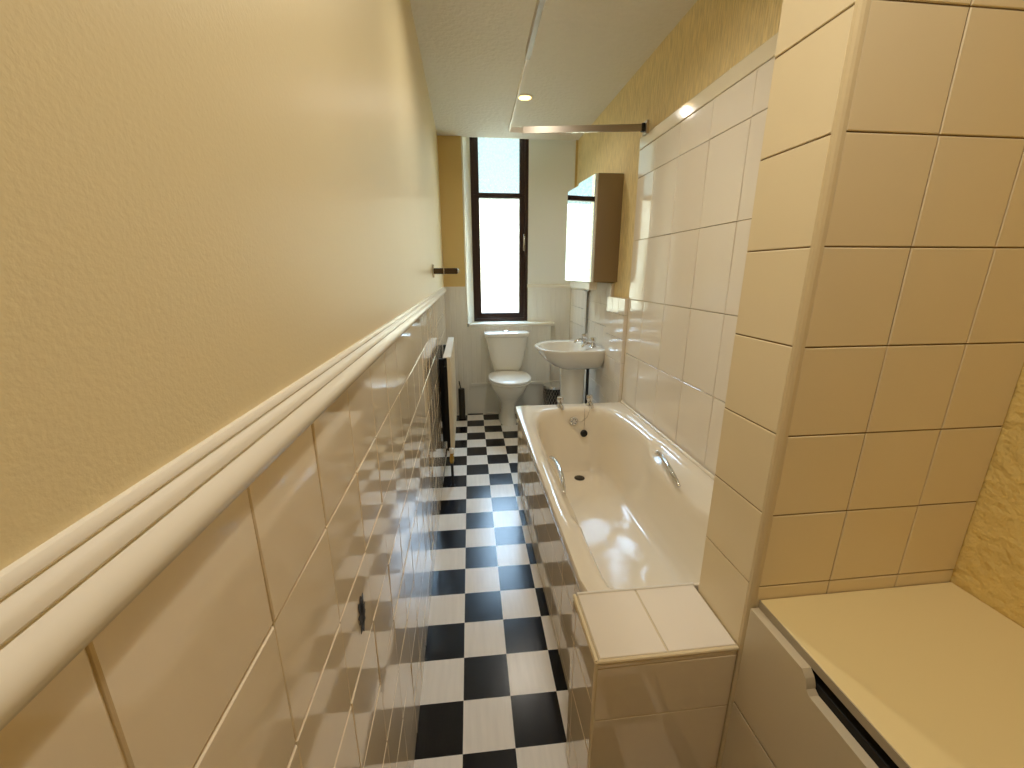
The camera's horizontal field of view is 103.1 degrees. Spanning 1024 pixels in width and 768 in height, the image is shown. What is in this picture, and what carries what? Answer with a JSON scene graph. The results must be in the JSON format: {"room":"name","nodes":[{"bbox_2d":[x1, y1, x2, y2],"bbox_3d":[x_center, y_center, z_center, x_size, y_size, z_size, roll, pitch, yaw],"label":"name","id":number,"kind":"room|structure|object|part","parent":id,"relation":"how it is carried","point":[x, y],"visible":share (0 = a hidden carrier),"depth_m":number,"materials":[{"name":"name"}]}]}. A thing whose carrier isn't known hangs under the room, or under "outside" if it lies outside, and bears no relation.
{"room":"bathroom","nodes":[
{"label":"bathroom","id":0,"kind":"room"},
{"bbox_2d":[0,0,446,767],"bbox_3d":[-0.427,-0.372,1.361,0.163,2.700,5.700,-2,15,-6],"label":"wall","id":1,"kind":"structure","parent":0,"point":[205,204],"depth_m":0.33,"materials":[{"name":"beige paint"}]},
{"bbox_2d":[0,286,445,730],"bbox_3d":[-0.324,-0.189,1.235,0.018,0.052,5.139,-2,15,-6],"label":"trim","id":2,"kind":"structure","parent":1,"relation":"attached to","point":[58,597],"depth_m":0.22,"materials":[{"name":"beige paint"}]},
{"bbox_2d":[358,593,365,633],"bbox_3d":[-0.248,0.380,0.672,0.001,0.072,0.041,-2,15,-6],"label":"sticker","id":3,"kind":"object","parent":1,"relation":"attached to","point":[361,606],"visible":1,"depth_m":0.67,"materials":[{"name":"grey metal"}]},
{"bbox_2d":[432,264,458,277],"bbox_3d":[-0.398,-0.681,2.449,0.160,0.076,0.050,-2,15,-6],"label":"towel rail","id":4,"kind":"object","parent":1,"relation":"attached to","point":[443,270],"visible":1,"depth_m":2.44,"materials":[{"name":"silver metal"}]},
{"bbox_3d":[-0.400,-0.681,2.449,0.141,0.034,0.016,-2,15,-6],"label":"arm","id":5,"kind":"part","parent":4,"relation":"part of","materials":[{"name":"silver metal"}]},
{"bbox_2d":[439,337,456,486],"bbox_3d":[-0.454,0.151,2.944,0.080,0.854,0.838,-2,15,-6],"label":"radiator","id":6,"kind":"object","parent":1,"relation":"attached to","point":[447,363],"visible":1,"depth_m":2.63,"materials":[{"name":"white metal"}]},
{"bbox_2d":[443,337,453,357],"bbox_3d":[-0.442,-0.264,2.855,0.046,0.006,0.794,-2,15,-6],"label":"grille","id":7,"kind":"object","parent":6,"relation":"attached to","point":[449,346],"depth_m":2.76,"materials":[{"name":"white metal"}]},
{"bbox_3d":[-0.431,0.049,2.942,0.022,0.643,0.790,-2,15,-6],"label":"panel","id":8,"kind":"part","parent":6,"relation":"part of","materials":[{"name":"white metal"}]},
{"bbox_2d":[414,412,568,767],"bbox_3d":[0.289,0.956,1.808,1.700,0.100,5.700,-2,15,-6],"label":"floor","id":9,"kind":"structure","parent":0,"point":[494,692],"depth_m":1.58,"materials":[{"name":"tile"}]},
{"bbox_2d":[458,381,465,418],"bbox_3d":[-0.477,0.149,3.866,0.072,0.371,0.072,-2,15,-6],"label":"toilet brush","id":10,"kind":"object","parent":9,"relation":"on","point":[461,391],"visible":1,"depth_m":3.85,"materials":[{"name":"grey metal"}]},
{"bbox_2d":[483,330,530,425],"bbox_3d":[-0.027,-0.034,3.649,0.418,0.836,0.640,-2,15,-6],"label":"toilet","id":11,"kind":"object","parent":9,"relation":"on","point":[506,348],"visible":1,"depth_m":3.68,"materials":[{"name":"white ceramic"}]},
{"bbox_3d":[-0.052,-0.464,3.751,0.418,0.040,0.215,-2,15,-6],"label":"cistern lid","id":12,"kind":"part","parent":11,"relation":"part of","materials":[{"name":"white ceramic"}]},
{"bbox_3d":[-0.017,-0.033,3.550,0.368,0.019,0.443,-2,15,-6],"label":"seat","id":13,"kind":"part","parent":11,"relation":"part of","materials":[{"name":"white plastic"}]},
{"bbox_3d":[-0.017,-0.056,3.545,0.368,0.026,0.450,-2,15,-6],"label":"seat lid","id":14,"kind":"part","parent":11,"relation":"part of","materials":[{"name":"white plastic"}]},
{"bbox_2d":[542,382,559,404],"bbox_3d":[0.392,0.154,3.905,0.206,0.338,0.206,-2,15,-6],"label":"waste bin","id":15,"kind":"object","parent":9,"relation":"on","point":[551,390],"visible":0.52,"depth_m":3.81,"materials":[{"name":"grey metal"}]},
{"bbox_3d":[0.392,0.011,3.867,0.206,0.043,0.206,-2,15,-6],"label":"lid","id":16,"kind":"part","parent":15,"relation":"part of","materials":[{"name":"silver metal"}]},
{"bbox_2d":[534,333,604,403],"bbox_3d":[0.409,0.072,3.145,0.478,0.897,0.500,-2,15,-6],"label":"basin","id":17,"kind":"object","parent":9,"relation":"on","point":[572,357],"visible":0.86,"depth_m":3.01,"materials":[{"name":"white ceramic"}]},
{"bbox_3d":[0.409,-0.213,3.067,0.478,0.158,0.500,-2,15,-6],"label":"bowl","id":18,"kind":"part","parent":17,"relation":"part of","materials":[{"name":"white ceramic"}]},
{"bbox_2d":[574,333,587,343],"bbox_3d":[0.534,-0.352,3.142,0.114,0.077,0.055,-2,15,-6],"label":"tap","id":19,"kind":"object","parent":17,"relation":"on","point":[584,336],"depth_m":3.13,"materials":[{"name":"silver metal"}]},
{"bbox_2d":[581,337,596,347],"bbox_3d":[0.562,-0.302,2.961,0.114,0.077,0.055,-2,15,-6],"label":"tap","id":20,"kind":"object","parent":17,"relation":"on","point":[592,339],"depth_m":2.95,"materials":[{"name":"silver metal"}]},
{"bbox_2d":[515,395,714,692],"bbox_3d":[0.449,0.563,1.885,0.696,0.616,1.546,-2,15,-6],"label":"bathtub","id":21,"kind":"object","parent":9,"relation":"on","point":[609,501],"visible":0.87,"depth_m":1.85,"materials":[{"name":"white ceramic"}]},
{"bbox_3d":[0.125,0.626,1.864,0.011,0.506,1.533,-2,15,-6],"label":"panel","id":22,"kind":"part","parent":21,"relation":"part of","materials":[{"name":"white tile"}]},
{"bbox_2d":[556,396,563,409],"bbox_3d":[0.299,0.116,2.479,0.048,0.067,0.099,-2,15,-6],"label":"tap","id":23,"kind":"object","parent":21,"relation":"on","point":[559,406],"depth_m":2.48,"materials":[{"name":"silver metal"}]},
{"bbox_2d":[585,395,593,408],"bbox_3d":[0.485,0.108,2.506,0.048,0.067,0.099,-2,15,-6],"label":"tap","id":24,"kind":"object","parent":21,"relation":"on","point":[589,405],"depth_m":2.51,"materials":[{"name":"silver metal"}]},
{"bbox_2d":[515,402,713,591],"bbox_3d":[0.449,0.514,1.871,0.696,0.386,1.546,-2,15,-6],"label":"tub","id":25,"kind":"object","parent":21,"relation":"in","point":[613,501],"depth_m":1.87,"materials":[{"name":"white ceramic"}]},
{"bbox_2d":[566,582,738,767],"bbox_3d":[0.325,0.822,1.034,0.324,0.566,0.192,-2,15,-6],"label":"tiled ledge","id":26,"kind":"object","parent":9,"relation":"on","point":[652,667],"visible":1,"depth_m":0.93,"materials":[{"name":"beige tile"}]},
{"bbox_2d":[721,582,1023,767],"bbox_3d":[0.816,0.973,0.244,0.473,0.692,1.496,-2,15,-6],"label":"base cabinet","id":27,"kind":"object","parent":9,"relation":"on","point":[929,675],"visible":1,"depth_m":0.72,"materials":[{"name":"beige wood"}]},
{"bbox_3d":[0.589,1.063,0.246,0.018,0.318,1.484,-2,15,-6],"label":"drawer","id":28,"kind":"part","parent":27,"relation":"part of","materials":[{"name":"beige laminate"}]},
{"bbox_3d":[0.589,0.783,0.170,0.018,0.250,1.484,-2,15,-6],"label":"drawer","id":29,"kind":"part","parent":27,"relation":"part of","materials":[{"name":"beige laminate"}]},
{"bbox_2d":[437,135,577,413],"bbox_3d":[-0.025,-1.104,3.935,1.344,2.750,0.472,-2,15,-6],"label":"wall","id":30,"kind":"structure","parent":0,"point":[552,163],"depth_m":3.78,"materials":[{"name":"white paint"}]},
{"bbox_2d":[461,136,473,323],"bbox_3d":[-0.398,-1.413,3.671,0.011,1.710,0.196,3,16,12],"label":"trim","id":31,"kind":"structure","parent":30,"relation":"attached to","point":[465,142],"depth_m":3.66,"materials":[{"name":"beige paint"}]},
{"bbox_2d":[469,137,528,320],"bbox_3d":[-0.115,-1.451,3.805,0.538,1.712,0.098,-2,15,-6],"label":"window","id":32,"kind":"structure","parent":30,"relation":"in","point":[476,195],"depth_m":3.80,"materials":[{"name":"brown wood"}]},
{"bbox_3d":[-0.119,-1.990,3.677,0.468,0.524,0.044,-2,15,-6],"label":"sash","id":33,"kind":"part","parent":32,"relation":"part of","materials":[{"name":"brown"}]},
{"bbox_3d":[-0.117,-1.198,3.894,0.468,1.118,0.044,-2,15,-6],"label":"sash","id":34,"kind":"part","parent":32,"relation":"part of","materials":[{"name":"brown"}]},
{"bbox_3d":[0.115,-1.337,3.837,0.016,0.150,0.048,-2,15,-6],"label":"handle","id":35,"kind":"part","parent":32,"relation":"part of","materials":[{"name":"silver metal"}]},
{"bbox_2d":[469,321,554,326],"bbox_3d":[-0.011,-0.588,3.948,0.815,0.028,0.240,-2,15,-6],"label":"window sill","id":36,"kind":"structure","parent":30,"relation":"on","point":[475,323],"depth_m":3.85,"materials":[{"name":"beige paint"}]},
{"bbox_2d":[471,380,559,385],"bbox_3d":[0.051,-0.007,3.997,0.908,0.030,0.018,-2,15,-6],"label":"trim","id":37,"kind":"structure","parent":30,"relation":"attached to","point":[531,382],"depth_m":4.00,"materials":[{"name":"beige paint"}]},
{"bbox_2d":[527,284,569,287],"bbox_3d":[0.350,-0.934,3.870,0.421,0.030,0.024,5,16,18],"label":"trim","id":38,"kind":"structure","parent":30,"relation":"attached to","point":[528,285],"depth_m":3.86,"materials":[{"name":"beige paint"}]},
{"bbox_2d":[410,0,697,140],"bbox_3d":[0.309,-1.518,0.903,1.700,0.250,5.260,-2,15,-6],"label":"ceiling","id":39,"kind":"structure","parent":0,"point":[584,52],"depth_m":2.13,"materials":[{"name":"paint"}]},
{"bbox_2d":[518,94,532,100],"bbox_3d":[0.084,-1.861,2.640,0.108,0.006,0.108,-2,15,-6],"label":"recessed light","id":40,"kind":"object","parent":39,"relation":"in","point":[522,97],"visible":0.9,"depth_m":2.63,"materials":[{"name":"white plastic"}]},
{"bbox_2d":[508,0,649,135],"bbox_3d":[0.478,-1.087,0.555,0.727,0.399,3.351,-1,15,-4],"label":"rail","id":41,"kind":"object","parent":39,"relation":"hanging from","point":[644,127],"visible":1,"depth_m":2.14,"materials":[{"name":"silver metal"}]},
{"bbox_2d":[569,0,782,475],"bbox_3d":[0.819,-0.696,2.533,0.290,2.700,3.560,-2,15,-6],"label":"wall","id":42,"kind":"structure","parent":0,"point":[666,328],"depth_m":1.84,"materials":[{"name":"beige tile"}]},
{"bbox_2d":[584,290,589,332],"bbox_3d":[0.604,-0.572,3.304,0.022,0.374,0.100,-2,15,-6],"label":"pipe","id":43,"kind":"object","parent":42,"relation":"attached to","point":[587,291],"visible":0.86,"depth_m":3.27,"materials":[{"name":"grey metal"}]},
{"bbox_2d":[565,173,623,289],"bbox_3d":[0.560,-1.049,2.910,0.212,0.707,0.615,-2,15,-6],"label":"upper cabinet","id":44,"kind":"object","parent":42,"relation":"attached to","point":[594,207],"visible":1,"depth_m":2.67,"materials":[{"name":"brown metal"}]},
{"bbox_3d":[0.464,-1.112,3.045,0.040,0.653,0.302,-2,15,-6],"label":"door","id":45,"kind":"part","parent":44,"relation":"part of","materials":[{"name":"white mirror"}]},
{"bbox_3d":[0.500,-1.030,2.749,0.040,0.653,0.310,-2,15,-6],"label":"door","id":46,"kind":"part","parent":44,"relation":"part of","materials":[{"name":"white mirror"}]},
{"bbox_2d":[639,33,777,149],"bbox_3d":[0.804,-1.114,1.481,0.026,0.061,1.585,-2,15,-6],"label":"trim","id":47,"kind":"structure","parent":42,"relation":"attached to","point":[766,51],"depth_m":1.55,"materials":[{"name":"beige tile"}]},
{"bbox_2d":[698,0,1023,767],"bbox_3d":[0.722,-0.095,0.814,0.474,2.450,0.174,-2,15,-6],"label":"wall pier","id":48,"kind":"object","parent":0,"point":[877,361],"visible":0.71,"depth_m":0.72,"materials":[{"name":"beige tile"}]},
{"bbox_3d":[0.502,-0.066,0.712,0.013,2.450,0.013,-2,15,-6],"label":"corner trim","id":49,"kind":"part","parent":48,"relation":"part of","materials":[{"name":"beige tile"}]},
{"bbox_2d":[950,363,1023,627],"bbox_3d":[1.178,0.054,-0.204,0.205,2.700,2.120,-2,15,-6],"label":"wall","id":50,"kind":"structure","parent":0,"point":[989,566],"depth_m":0.81,"materials":[{"name":"yellow paint"}]},
{"label":"outside","id":51,"kind":"structure","parent":0,"visible":0},
{"bbox_3d":[-0.839,5.164,9.350,40.000,0.200,6.600,-2,15,-6],"label":"ground","id":52,"kind":"structure","parent":51,"visible":0},
{"bbox_2d":[479,199,518,312],"bbox_3d":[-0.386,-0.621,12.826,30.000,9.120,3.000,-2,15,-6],"label":"window pane","id":53,"kind":"structure","parent":52,"relation":"on","point":[499,218],"depth_m":10.53,"materials":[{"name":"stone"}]}
]}

